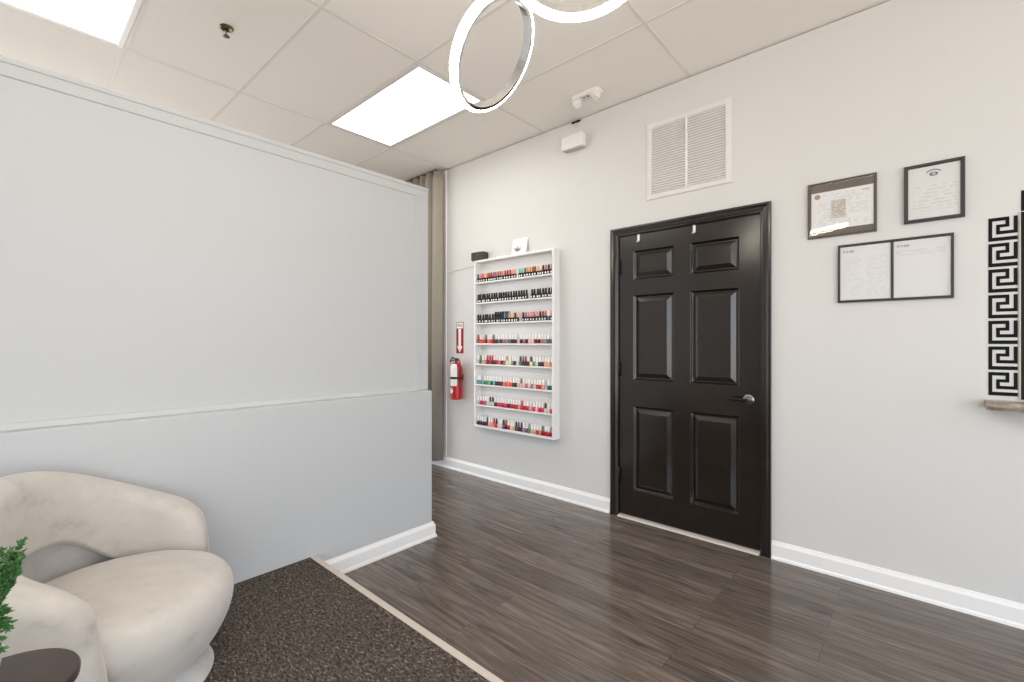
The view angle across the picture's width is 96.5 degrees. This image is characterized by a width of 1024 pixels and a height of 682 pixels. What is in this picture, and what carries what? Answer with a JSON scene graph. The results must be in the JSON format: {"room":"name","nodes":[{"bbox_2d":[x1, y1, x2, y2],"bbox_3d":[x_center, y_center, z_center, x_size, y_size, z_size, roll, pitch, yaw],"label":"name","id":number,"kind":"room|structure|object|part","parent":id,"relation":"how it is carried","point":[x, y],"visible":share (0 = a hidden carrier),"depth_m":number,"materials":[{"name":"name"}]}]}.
{"room":"salon","nodes":[
{"label":"salon","id":0,"kind":"room"},
{"bbox_2d":[0,55,431,583],"bbox_3d":[-2.361,0.122,1.114,0.230,2.314,5.332,0,0,42],"label":"wall partition","id":1,"kind":"structure","parent":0,"point":[230,322],"depth_m":2.13,"materials":[{"name":"white paint"}]},
{"bbox_3d":[-2.387,-0.345,1.133,0.125,1.339,5.325,0,0,42],"label":"panel","id":2,"kind":"part","parent":1,"relation":"part of","materials":[{"name":"white paint"}]},
{"bbox_2d":[325,521,436,573],"bbox_3d":[-0.852,1.230,2.796,0.254,0.098,0.798,0,0,42],"label":"baseboard","id":3,"kind":"structure","parent":1,"relation":"attached to","point":[347,562],"depth_m":2.71,"materials":[{"name":"white wood"}]},
{"bbox_2d":[0,0,890,180],"bbox_3d":[-1.145,-1.815,0.818,9.800,0.103,6.703,0,0,42],"label":"ceiling","id":4,"kind":"structure","parent":0,"point":[286,69],"depth_m":2.82,"materials":[{"name":"tile"}]},
{"bbox_2d":[0,0,142,47],"bbox_3d":[-2.083,-1.764,2.118,1.198,0.009,0.598,0,0,42],"label":"recessed light","id":5,"kind":"object","parent":4,"relation":"in","point":[109,21],"visible":1,"depth_m":2.46,"materials":[{"name":"white plastic"}]},
{"bbox_2d":[219,23,233,38],"bbox_3d":[-1.605,-1.740,2.568,0.072,0.053,0.072,0,0,42],"label":"sprinkler","id":6,"kind":"object","parent":4,"relation":"attached to","point":[227,28],"visible":1,"depth_m":2.56,"materials":[{"name":"gold metal"}]},
{"bbox_2d":[327,63,484,146],"bbox_3d":[-0.844,-1.764,3.514,1.198,0.009,0.598,0,0,42],"label":"recessed light","id":7,"kind":"object","parent":4,"relation":"in","point":[419,99],"visible":0.91,"depth_m":3.47,"materials":[{"name":"white plastic"}]},
{"bbox_2d":[405,169,443,460],"bbox_3d":[-1.189,-0.281,5.021,1.255,2.950,0.144,0,0,42],"label":"curtain","id":8,"kind":"object","parent":4,"relation":"hanging from","point":[432,180],"visible":0.3,"depth_m":4.61,"materials":[{"name":"beige fabric"}]},
{"bbox_3d":[-1.213,-1.741,5.042,1.190,0.030,0.024,0,0,42],"label":"rail","id":9,"kind":"part","parent":8,"relation":"part of","materials":[{"name":"beige metal"}]},
{"bbox_2d":[449,0,625,111],"bbox_3d":[0.096,-1.308,1.400,0.452,0.919,0.827,0,0,-27],"label":"pendant light","id":10,"kind":"object","parent":4,"relation":"hanging from","point":[544,8],"visible":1,"depth_m":1.45,"materials":[{"name":"silver metal"}]},
{"bbox_2d":[572,86,602,108],"bbox_3d":[0.530,-1.724,3.233,0.226,0.086,0.095,0,0,42],"label":"emergency light","id":11,"kind":"object","parent":4,"relation":"attached to","point":[595,92],"visible":1,"depth_m":3.21,"materials":[{"name":"white plastic"}]},
{"bbox_2d":[344,464,1023,681],"bbox_3d":[-1.145,1.339,0.818,9.800,0.120,6.703,0,0,42],"label":"floor","id":12,"kind":"structure","parent":0,"point":[528,586],"depth_m":2.19,"materials":[{"name":"laminate"}]},
{"bbox_2d":[617,513,759,555],"bbox_3d":[1.163,1.274,3.090,0.941,0.011,0.120,0,0,42],"label":"threshold","id":13,"kind":"object","parent":12,"relation":"on","point":[669,528],"depth_m":3.01,"materials":[{"name":"beige wood"}]},
{"bbox_3d":[-0.382,1.209,-1.190,5.790,0.140,4.513,0,0,42],"label":"platform","id":14,"kind":"object","parent":12,"relation":"on","visible":0},
{"bbox_2d":[203,557,489,681],"bbox_3d":[-0.389,1.136,-1.199,5.790,0.008,4.491,0,0,42],"label":"carpet","id":15,"kind":"object","parent":14,"relation":"on","point":[299,621],"visible":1,"depth_m":1.75,"materials":[{"name":"brown carpet"}]},
{"bbox_2d":[0,648,80,681],"bbox_3d":[-1.014,0.905,0.894,0.250,0.452,0.250,0,0,42],"label":"side table","id":16,"kind":"object","parent":15,"relation":"on","point":[47,664],"visible":1,"depth_m":0.96,"materials":[{"name":"brown wood"}]},
{"bbox_2d":[0,536,27,663],"bbox_3d":[-1.042,0.514,0.883,0.217,0.330,0.096,0,0,-1],"label":"potted plant","id":17,"kind":"object","parent":16,"relation":"on","point":[11,568],"visible":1,"depth_m":0.88,"materials":[{"name":"green plant"}]},
{"bbox_2d":[0,471,233,681],"bbox_3d":[-1.309,0.780,1.485,0.690,0.702,0.828,0,0,-13],"label":"swivel armchair","id":18,"kind":"object","parent":15,"relation":"on","point":[125,578],"visible":0.93,"depth_m":1.48,"materials":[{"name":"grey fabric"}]},
{"bbox_3d":[-1.274,0.920,1.493,0.634,0.289,0.616,0,0,-13],"label":"seat","id":19,"kind":"part","parent":18,"relation":"part of","materials":[{"name":"beige fabric"}]},
{"bbox_2d":[310,555,503,681],"bbox_3d":[1.113,1.204,0.493,5.790,0.149,0.034,0,0,42],"label":"trim","id":20,"kind":"structure","parent":15,"relation":"attached to","point":[467,661],"depth_m":1.82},
{"bbox_2d":[443,0,1023,603],"bbox_3d":[1.030,-0.239,3.269,9.800,3.037,0.150,0,0,42],"label":"wall","id":21,"kind":"structure","parent":0,"point":[887,451],"depth_m":2.51,"materials":[{"name":"white paint"}]},
{"bbox_2d":[444,170,446,456],"bbox_3d":[-0.685,-0.291,4.684,0.045,2.930,0.010,0,0,42],"label":"trim","id":22,"kind":"structure","parent":21,"relation":"attached to","point":[445,171],"depth_m":4.67,"materials":[{"name":"white"}]},
{"bbox_2d":[450,357,462,399],"bbox_3d":[-0.542,0.352,4.463,0.134,0.414,0.134,0,0,-7],"label":"fire extinguisher","id":23,"kind":"object","parent":21,"relation":"attached to","point":[456,376],"visible":1,"depth_m":4.42,"materials":[{"name":"red metal"}]},
{"bbox_2d":[456,322,463,352],"bbox_3d":[-0.518,-0.043,4.540,0.104,0.310,0.004,0,0,42],"label":"fire sign","id":24,"kind":"object","parent":21,"relation":"attached to","point":[459,325],"visible":1,"depth_m":4.54,"materials":[{"name":"red plastic"}]},
{"bbox_2d":[474,248,559,439],"bbox_3d":[0.016,0.015,4.014,0.930,1.551,0.082,0,0,42],"label":"rack","id":25,"kind":"object","parent":21,"relation":"attached to","point":[550,256],"visible":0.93,"depth_m":3.99,"materials":[{"name":"white paint"}]},
{"bbox_3d":[-0.324,0.015,4.316,0.020,1.551,0.082,0,0,42],"label":"panel","id":26,"kind":"part","parent":25,"relation":"part of","materials":[{"name":"white paint"}]},
{"bbox_2d":[471,251,487,261],"bbox_3d":[-0.304,-0.799,4.279,0.150,0.078,0.080,0,0,35],"label":"box","id":27,"kind":"object","parent":25,"relation":"on","point":[475,256],"visible":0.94,"depth_m":4.25,"materials":[{"name":"grey plastic"}]},
{"bbox_3d":[0.016,-0.750,4.014,0.890,0.020,0.082,0,0,42],"label":"panel","id":28,"kind":"part","parent":25,"relation":"part of","materials":[{"name":"white paint"}]},
{"bbox_3d":[0.016,0.781,4.014,0.890,0.020,0.082,0,0,42],"label":"panel","id":29,"kind":"part","parent":25,"relation":"part of","materials":[{"name":"white paint"}]},
{"bbox_2d":[476,404,551,415],"bbox_3d":[0.015,0.588,4.012,0.890,0.014,0.074,0,0,42],"label":"shelf","id":30,"kind":"object","parent":25,"relation":"attached to","point":[477,405],"depth_m":4.01,"materials":[{"name":"white paint"}]},
{"bbox_2d":[476,383,551,391],"bbox_3d":[0.015,0.399,4.012,0.890,0.014,0.074,0,0,42],"label":"shelf","id":31,"kind":"object","parent":25,"relation":"attached to","point":[482,385],"depth_m":4.03,"materials":[{"name":"white paint"}]},
{"bbox_2d":[476,364,551,368],"bbox_3d":[0.015,0.209,4.012,0.890,0.014,0.074,0,0,42],"label":"shelf","id":32,"kind":"object","parent":25,"relation":"attached to","point":[496,366],"depth_m":4.05,"materials":[{"name":"white paint"}]},
{"bbox_2d":[476,343,551,344],"bbox_3d":[0.015,0.019,4.012,0.890,0.014,0.074,0,0,42],"label":"shelf","id":33,"kind":"object","parent":25,"relation":"attached to","point":[476,343],"depth_m":3.96,"materials":[{"name":"white paint"}]},
{"bbox_2d":[476,320,551,324],"bbox_3d":[0.015,-0.170,4.012,0.890,0.014,0.074,0,0,42],"label":"shelf","id":34,"kind":"object","parent":25,"relation":"attached to","point":[543,322],"depth_m":3.96,"materials":[{"name":"white paint"}]},
{"bbox_2d":[476,297,551,304],"bbox_3d":[0.015,-0.359,4.012,0.890,0.014,0.074,0,0,42],"label":"shelf","id":35,"kind":"object","parent":25,"relation":"attached to","point":[530,300],"depth_m":3.98,"materials":[{"name":"white paint"}]},
{"bbox_2d":[476,273,551,284],"bbox_3d":[0.015,-0.549,4.012,0.890,0.014,0.074,0,0,42],"label":"shelf","id":36,"kind":"object","parent":25,"relation":"attached to","point":[542,277],"depth_m":3.98,"materials":[{"name":"white paint"}]},
{"bbox_2d":[511,237,527,254],"bbox_3d":[0.064,-0.833,3.990,0.160,0.148,0.043,0,0,36],"label":"display card","id":37,"kind":"object","parent":25,"relation":"on","point":[519,245],"visible":0.91,"depth_m":3.99,"materials":[{"name":"white paper"}]},
{"bbox_3d":[0.356,0.015,3.712,0.020,1.551,0.082,0,0,42],"label":"panel","id":38,"kind":"part","parent":25,"relation":"part of","materials":[{"name":"white paint"}]},
{"bbox_2d":[562,119,585,152],"bbox_3d":[0.487,-1.637,3.606,0.200,0.238,0.066,0,0,42],"label":"wall sensor","id":39,"kind":"object","parent":21,"relation":"attached to","point":[576,141],"visible":1,"depth_m":3.58,"materials":[{"name":"white plastic"}]},
{"bbox_2d":[618,215,759,550],"bbox_3d":[1.140,0.246,3.066,0.952,2.034,0.103,0,0,42],"label":"door","id":40,"kind":"structure","parent":21,"relation":"in","point":[689,364],"depth_m":3.04,"materials":[{"name":"brown paint"}]},
{"bbox_3d":[0.996,-0.554,3.220,0.300,0.210,0.016,0,0,42],"label":"panel","id":41,"kind":"part","parent":40,"relation":"part of","materials":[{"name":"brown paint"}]},
{"bbox_3d":[0.996,-0.032,3.220,0.300,0.615,0.016,0,0,42],"label":"panel","id":42,"kind":"part","parent":40,"relation":"part of","materials":[{"name":"brown paint"}]},
{"bbox_3d":[0.996,0.769,3.220,0.300,0.610,0.016,0,0,42],"label":"panel","id":43,"kind":"part","parent":40,"relation":"part of","materials":[{"name":"brown paint"}]},
{"bbox_3d":[1.304,-0.554,2.947,0.303,0.210,0.016,0,0,42],"label":"panel","id":44,"kind":"part","parent":40,"relation":"part of","materials":[{"name":"brown paint"}]},
{"bbox_3d":[1.304,-0.032,2.947,0.303,0.615,0.016,0,0,42],"label":"panel","id":45,"kind":"part","parent":40,"relation":"part of","materials":[{"name":"brown paint"}]},
{"bbox_3d":[1.304,0.769,2.947,0.303,0.610,0.016,0,0,42],"label":"panel","id":46,"kind":"part","parent":40,"relation":"part of","materials":[{"name":"brown paint"}]},
{"bbox_3d":[1.377,0.353,2.806,0.132,0.024,0.029,0,0,42],"label":"lever","id":47,"kind":"part","parent":40,"relation":"part of","materials":[{"name":"black metal"}]},
{"bbox_3d":[1.438,0.354,2.787,0.068,0.068,0.045,0,0,42],"label":"handle","id":48,"kind":"part","parent":40,"relation":"part of","materials":[{"name":"silver metal"}]},
{"bbox_2d":[647,97,731,200],"bbox_3d":[1.162,-1.266,3.043,0.562,0.536,0.014,0,0,42],"label":"air vent","id":49,"kind":"object","parent":21,"relation":"in","point":[691,150],"visible":1,"depth_m":3.03,"materials":[{"name":"white metal"}]},
{"bbox_2d":[610,201,771,558],"bbox_3d":[1.193,0.241,3.123,0.987,2.075,0.150,0,0,42],"label":"door frame","id":50,"kind":"structure","parent":21,"relation":"attached to","point":[758,213],"depth_m":2.85,"materials":[{"name":"brown paint"}]},
{"bbox_2d":[432,456,1023,629],"bbox_3d":[0.972,1.226,3.204,9.600,0.105,0.024,0,0,42],"label":"baseboard","id":51,"kind":"structure","parent":21,"relation":"attached to","point":[1003,611],"depth_m":2.44,"materials":[{"name":"white wood"}]},
{"bbox_2d":[808,172,876,239],"bbox_3d":[1.788,-0.732,2.484,0.306,0.306,0.016,0,0,42],"label":"framed certificate","id":52,"kind":"object","parent":21,"relation":"attached to","point":[845,206],"visible":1,"depth_m":2.48,"materials":[{"name":"brown"}]},
{"bbox_2d":[831,198,845,218],"bbox_3d":[1.778,-0.727,2.490,0.067,0.100,0.001,0,0,42],"label":"print","id":53,"kind":"object","parent":52,"relation":"attached to","point":[838,205],"depth_m":2.49},
{"bbox_2d":[838,232,953,302],"bbox_3d":[1.948,-0.369,2.342,0.456,0.312,0.016,0,0,42],"label":"framed certificate","id":54,"kind":"object","parent":21,"relation":"attached to","point":[919,267],"visible":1,"depth_m":2.33,"materials":[{"name":"grey paper"}]},
{"bbox_2d":[904,156,964,224],"bbox_3d":[2.064,-0.738,2.238,0.220,0.286,0.018,0,0,42],"label":"framed certificate","id":55,"kind":"object","parent":21,"relation":"attached to","point":[933,191],"visible":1,"depth_m":2.23,"materials":[{"name":"grey paper"}]},
{"bbox_2d":[988,372,1017,396],"bbox_3d":[2.244,0.192,2.089,0.092,0.107,0.002,0,0,42],"label":"decal","id":56,"kind":"object","parent":21,"relation":"attached to","point":[1006,374],"visible":1,"depth_m":2.09,"materials":[{"name":"black plastic"}]},
{"bbox_2d":[988,346,1017,369],"bbox_3d":[2.244,0.074,2.089,0.092,0.107,0.002,0,0,42],"label":"decal","id":57,"kind":"object","parent":21,"relation":"attached to","point":[990,348],"visible":1,"depth_m":2.09,"materials":[{"name":"black plastic"}]},
{"bbox_2d":[988,320,1017,343],"bbox_3d":[2.244,-0.044,2.089,0.092,0.107,0.002,0,0,42],"label":"decal","id":58,"kind":"object","parent":21,"relation":"attached to","point":[990,341],"visible":1,"depth_m":2.09,"materials":[{"name":"black plastic"}]},
{"bbox_2d":[988,294,1017,317],"bbox_3d":[2.244,-0.163,2.089,0.092,0.107,0.002,0,0,42],"label":"decal","id":59,"kind":"object","parent":21,"relation":"attached to","point":[990,297],"visible":1,"depth_m":2.09,"materials":[{"name":"black plastic"}]},
{"bbox_2d":[988,268,1017,292],"bbox_3d":[2.244,-0.281,2.089,0.092,0.107,0.002,0,0,42],"label":"decal","id":60,"kind":"object","parent":21,"relation":"attached to","point":[990,290],"visible":1,"depth_m":2.09,"materials":[{"name":"black plastic"}]},
{"bbox_2d":[988,241,1017,266],"bbox_3d":[2.244,-0.399,2.089,0.092,0.107,0.002,0,0,42],"label":"decal","id":61,"kind":"object","parent":21,"relation":"attached to","point":[1006,245],"visible":1,"depth_m":2.09,"materials":[{"name":"black plastic"}]},
{"bbox_2d":[988,215,1017,241],"bbox_3d":[2.244,-0.517,2.089,0.092,0.107,0.002,0,0,42],"label":"decal","id":62,"kind":"object","parent":21,"relation":"attached to","point":[1015,230],"visible":1,"depth_m":2.09,"materials":[{"name":"black plastic"}]},
{"bbox_2d":[984,399,1023,412],"bbox_3d":[2.536,0.289,1.740,1.018,0.042,0.135,0,0,42],"label":"granite ledge","id":63,"kind":"object","parent":21,"relation":"attached to","point":[1000,405],"visible":1,"depth_m":2.01,"materials":[{"name":"beige stone"}]},
{"bbox_2d":[1019,212,1023,399],"bbox_3d":[2.579,-0.162,1.790,0.799,0.842,0.005,0,0,42],"label":"wall mirror","id":64,"kind":"object","parent":21,"relation":"attached to","point":[1021,214],"visible":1,"depth_m":2.05,"materials":[{"name":"clear glass"}]},
{"bbox_2d":[1021,212,1023,399],"bbox_3d":[2.581,-0.162,1.788,0.794,0.842,0.004,0,0,42],"label":"mirror glass","id":65,"kind":"object","parent":64,"relation":"attached to","point":[1022,213],"depth_m":2.05,"materials":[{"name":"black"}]},
{"bbox_2d":[1021,190,1023,210],"bbox_3d":[2.320,-0.634,2.021,0.092,0.092,0.002,0,0,42],"label":"decal","id":66,"kind":"object","parent":21,"relation":"attached to","point":[1022,191],"visible":1,"depth_m":2.05,"materials":[{"name":"black plastic"}]}
]}

